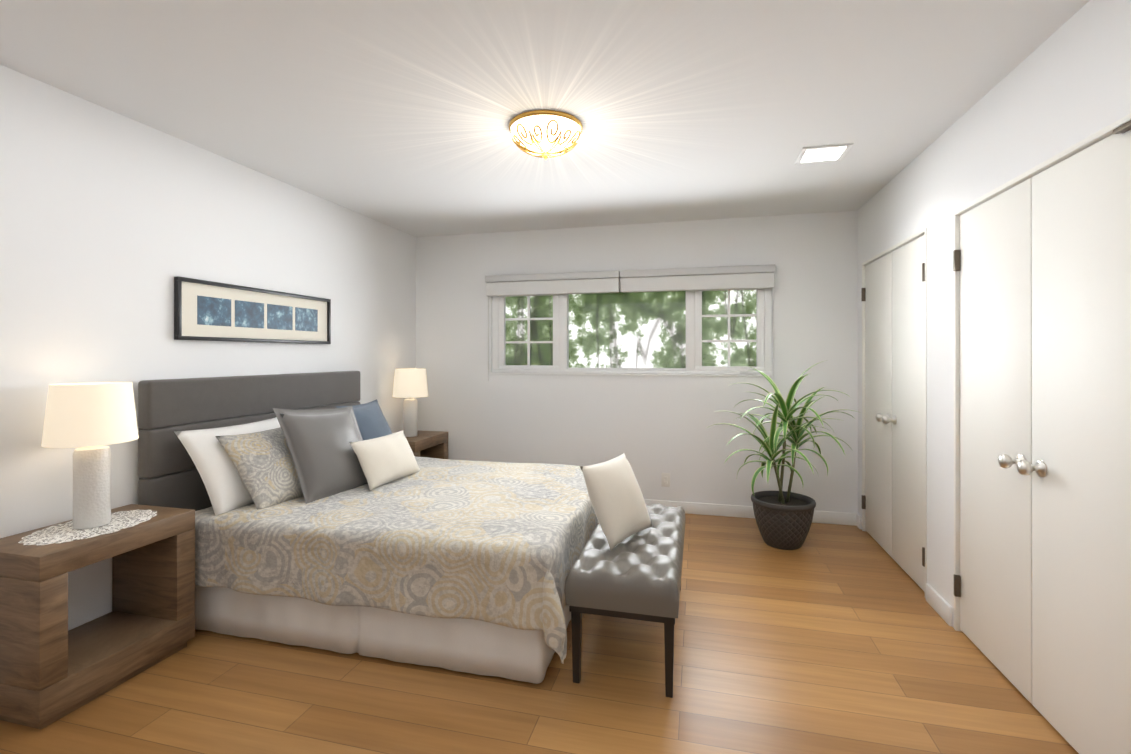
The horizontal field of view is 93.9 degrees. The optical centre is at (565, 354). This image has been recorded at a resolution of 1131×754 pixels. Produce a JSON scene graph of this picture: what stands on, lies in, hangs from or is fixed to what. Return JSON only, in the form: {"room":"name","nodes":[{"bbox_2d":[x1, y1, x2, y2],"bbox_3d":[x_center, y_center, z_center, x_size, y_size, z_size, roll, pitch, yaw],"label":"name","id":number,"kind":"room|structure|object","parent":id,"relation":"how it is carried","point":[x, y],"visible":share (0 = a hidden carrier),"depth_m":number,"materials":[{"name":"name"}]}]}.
{"room":"bedroom","nodes":[
{"label":"bedroom","id":0,"kind":"room"},
{"bbox_2d":[0,65,415,630],"bbox_3d":[-2.348,0.104,1.700,0.150,2.450,7.230,0,0,14],"label":"wall","id":1,"kind":"structure","parent":0,"point":[113,224],"depth_m":2.50,"materials":[{"name":"white paint"}]},
{"bbox_2d":[174,276,330,343],"bbox_3d":[-1.858,-0.237,3.273,0.028,0.325,1.160,0,0,14],"label":"framed art","id":2,"kind":"object","parent":1,"relation":"attached to","point":[204,310],"visible":1,"depth_m":3.13,"materials":[{"name":"black"}]},
{"bbox_2d":[0,513,1078,753],"bbox_3d":[-0.423,1.378,1.214,4.120,0.100,7.230,0,0,14],"label":"floor","id":3,"kind":"structure","parent":0,"point":[836,639],"depth_m":2.09,"materials":[{"name":"brown wood"}]},
{"bbox_2d":[0,504,194,729],"bbox_3d":[-1.949,1.019,2.176,0.379,0.620,0.590,0,0,14],"label":"nightstand","id":4,"kind":"object","parent":3,"relation":"on","point":[53,669],"visible":0.98,"depth_m":2.05,"materials":[{"name":"brown wood"}]},
{"bbox_2d":[18,382,156,545],"bbox_3d":[-1.948,0.415,2.182,0.328,0.588,0.464,0,0,14],"label":"lamp","id":5,"kind":"object","parent":4,"relation":"on","point":[90,419],"visible":1,"depth_m":2.13,"materials":[{"name":"white ceramic"}]},
{"bbox_2d":[138,371,598,683],"bbox_3d":[-0.826,0.727,3.064,2.120,1.205,1.660,0,0,14],"label":"bed","id":6,"kind":"object","parent":3,"relation":"on","point":[332,513],"visible":0.85,"depth_m":2.46,"materials":[{"name":"grey fabric"}]},
{"bbox_2d":[336,399,391,439],"bbox_3d":[-1.275,0.555,3.507,0.152,0.520,0.520,-26,-4,7],"label":"pillow","id":7,"kind":"object","parent":6,"relation":"on","point":[368,419],"depth_m":3.44,"materials":[{"name":"blue fabric"}]},
{"bbox_2d":[195,456,598,663],"bbox_3d":[-0.722,0.972,3.040,1.912,0.443,1.659,0,0,14],"label":"comforter","id":8,"kind":"object","parent":6,"relation":"on","point":[473,554],"depth_m":2.34,"materials":[{"name":"beige fabric"}]},
{"bbox_2d":[406,430,447,458],"bbox_3d":[-1.333,1.021,4.622,0.379,0.620,0.595,0,0,14],"label":"nightstand","id":9,"kind":"object","parent":3,"relation":"on","point":[431,444],"visible":0.19,"depth_m":4.73,"materials":[{"name":"brown wood"}]},
{"bbox_2d":[392,368,427,436],"bbox_3d":[-1.350,0.418,4.599,0.300,0.585,0.300,0,0,14],"label":"lamp","id":10,"kind":"object","parent":9,"relation":"on","point":[410,384],"visible":1,"depth_m":4.52,"materials":[{"name":"white fabric"}]},
{"bbox_2d":[565,453,685,697],"bbox_3d":[0.343,0.916,2.569,0.448,0.826,1.058,0,0,14],"label":"bench","id":11,"kind":"object","parent":3,"relation":"on","point":[628,563],"visible":1,"depth_m":2.19,"materials":[{"name":"grey leather"}]},
{"bbox_2d":[580,453,652,550],"bbox_3d":[0.246,0.676,2.485,0.140,0.380,0.400,-30,-17,32],"label":"cushion","id":12,"kind":"object","parent":11,"relation":"on","point":[614,491],"depth_m":2.39,"materials":[{"name":"white fabric"}]},
{"bbox_2d":[707,360,856,549],"bbox_3d":[1.523,0.685,3.687,1.071,1.291,0.961,0,0,14],"label":"potted plant","id":13,"kind":"object","parent":3,"relation":"on","point":[784,519],"visible":1,"depth_m":3.62,"materials":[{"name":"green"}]},
{"bbox_2d":[0,0,1089,236],"bbox_3d":[-0.423,-1.172,1.217,4.120,0.100,7.230,0,0,14],"label":"ceiling","id":14,"kind":"structure","parent":0,"point":[400,114],"depth_m":2.23,"materials":[{"name":"white paint"}]},
{"bbox_2d":[508,110,582,159],"bbox_3d":[-0.097,-1.036,2.594,0.364,0.168,0.364,0,0,14],"label":"ceiling light","id":15,"kind":"object","parent":14,"relation":"attached to","point":[545,134],"visible":1,"depth_m":2.49,"materials":[{"name":"gold"}]},
{"bbox_2d":[795,143,852,164],"bbox_3d":[1.436,-1.116,2.950,0.250,0.006,0.250,0,0,14],"label":"ceiling light panel","id":16,"kind":"object","parent":14,"relation":"attached to","point":[822,154],"visible":1,"depth_m":2.94,"materials":[{"name":"white plastic"}]},
{"bbox_2d":[416,211,857,512],"bbox_3d":[0.514,0.106,4.630,3.970,2.450,0.150,0,0,14],"label":"wall","id":17,"kind":"structure","parent":0,"point":[652,428],"depth_m":4.47,"materials":[{"name":"white paint"}]},
{"bbox_2d":[485,264,774,381],"bbox_3d":[0.475,-0.234,4.519,2.470,0.960,0.080,0,0,14],"label":"blind valance","id":18,"kind":"object","parent":17,"relation":"attached to","point":[709,278],"visible":1,"depth_m":4.46,"materials":[{"name":"fabric"}]},
{"bbox_2d":[491,373,771,376],"bbox_3d":[0.495,0.174,4.563,2.425,0.016,0.030,0,0,14],"label":"window sill","id":19,"kind":"structure","parent":17,"relation":"attached to","point":[634,374],"depth_m":4.51,"materials":[{"name":"white wood"}]},
{"bbox_2d":[492,288,771,374],"bbox_3d":[0.504,-0.216,4.597,2.425,0.763,0.100,0,0,14],"label":"window","id":20,"kind":"structure","parent":17,"relation":"in","point":[694,332],"depth_m":4.55,"materials":[{"name":"white plastic"}]},
{"bbox_2d":[662,473,669,486],"bbox_3d":[0.848,1.061,4.463,0.072,0.116,0.008,0,0,14],"label":"electrical outlet plate","id":21,"kind":"object","parent":17,"relation":"attached to","point":[665,479],"visible":1,"depth_m":4.46,"materials":[{"name":"white plastic"}]},
{"bbox_2d":[644,499,860,527],"bbox_3d":[0.434,1.284,4.556,3.790,0.095,0.030,0,0,14],"label":"baseboard","id":22,"kind":"structure","parent":17,"relation":"attached to","point":[842,518],"depth_m":4.32,"materials":[{"name":"white wood"}]},
{"bbox_2d":[858,0,1130,627],"bbox_3d":[1.483,0.103,0.658,0.150,2.450,7.080,0,0,14],"label":"wall","id":23,"kind":"structure","parent":0,"point":[1065,85],"depth_m":2.44,"materials":[{"name":"white paint"}]},
{"bbox_2d":[861,252,891,556],"bbox_3d":[2.167,0.327,3.708,0.108,1.984,0.562,0,0,14],"label":"door leaf","id":24,"kind":"structure","parent":23,"relation":"in","point":[876,294],"depth_m":3.67,"materials":[{"name":"white paint"}]},
{"bbox_2d":[882,235,924,591],"bbox_3d":[2.028,0.326,3.157,0.108,1.984,0.562,0,0,14],"label":"door leaf","id":25,"kind":"structure","parent":23,"relation":"in","point":[907,419],"depth_m":3.15,"materials":[{"name":"white paint"}]},
{"bbox_2d":[926,583,951,625],"bbox_3d":[1.917,1.282,2.714,0.014,0.095,0.280,0,0,14],"label":"baseboard","id":26,"kind":"structure","parent":23,"relation":"attached to","point":[939,604],"depth_m":2.69,"materials":[{"name":"white wood"}]},
{"bbox_2d":[953,178,1031,703],"bbox_3d":[1.805,0.325,2.270,0.108,1.984,0.567,0,0,14],"label":"door leaf","id":27,"kind":"structure","parent":23,"relation":"in","point":[992,260],"depth_m":2.21,"materials":[{"name":"white paint"}]},
{"bbox_2d":[862,113,1130,630],"bbox_3d":[1.961,0.320,2.698,0.089,2.019,2.649,0,0,14],"label":"door frame","id":28,"kind":"structure","parent":23,"relation":"attached to","point":[1098,136],"depth_m":2.54,"materials":[{"name":"white paint"}]},
{"bbox_2d":[1017,120,1130,753],"bbox_3d":[1.665,0.325,1.714,0.108,1.984,0.567,0,0,14],"label":"door leaf","id":29,"kind":"structure","parent":23,"relation":"in","point":[1079,468],"depth_m":1.72,"materials":[{"name":"white paint"}]},
{"label":"outside","id":30,"kind":"structure","parent":0,"visible":0},
{"bbox_2d":[506,290,755,370],"bbox_3d":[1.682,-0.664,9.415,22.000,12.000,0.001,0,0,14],"label":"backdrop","id":31,"kind":"structure","parent":30,"point":[680,322],"depth_m":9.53,"materials":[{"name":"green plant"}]}
]}

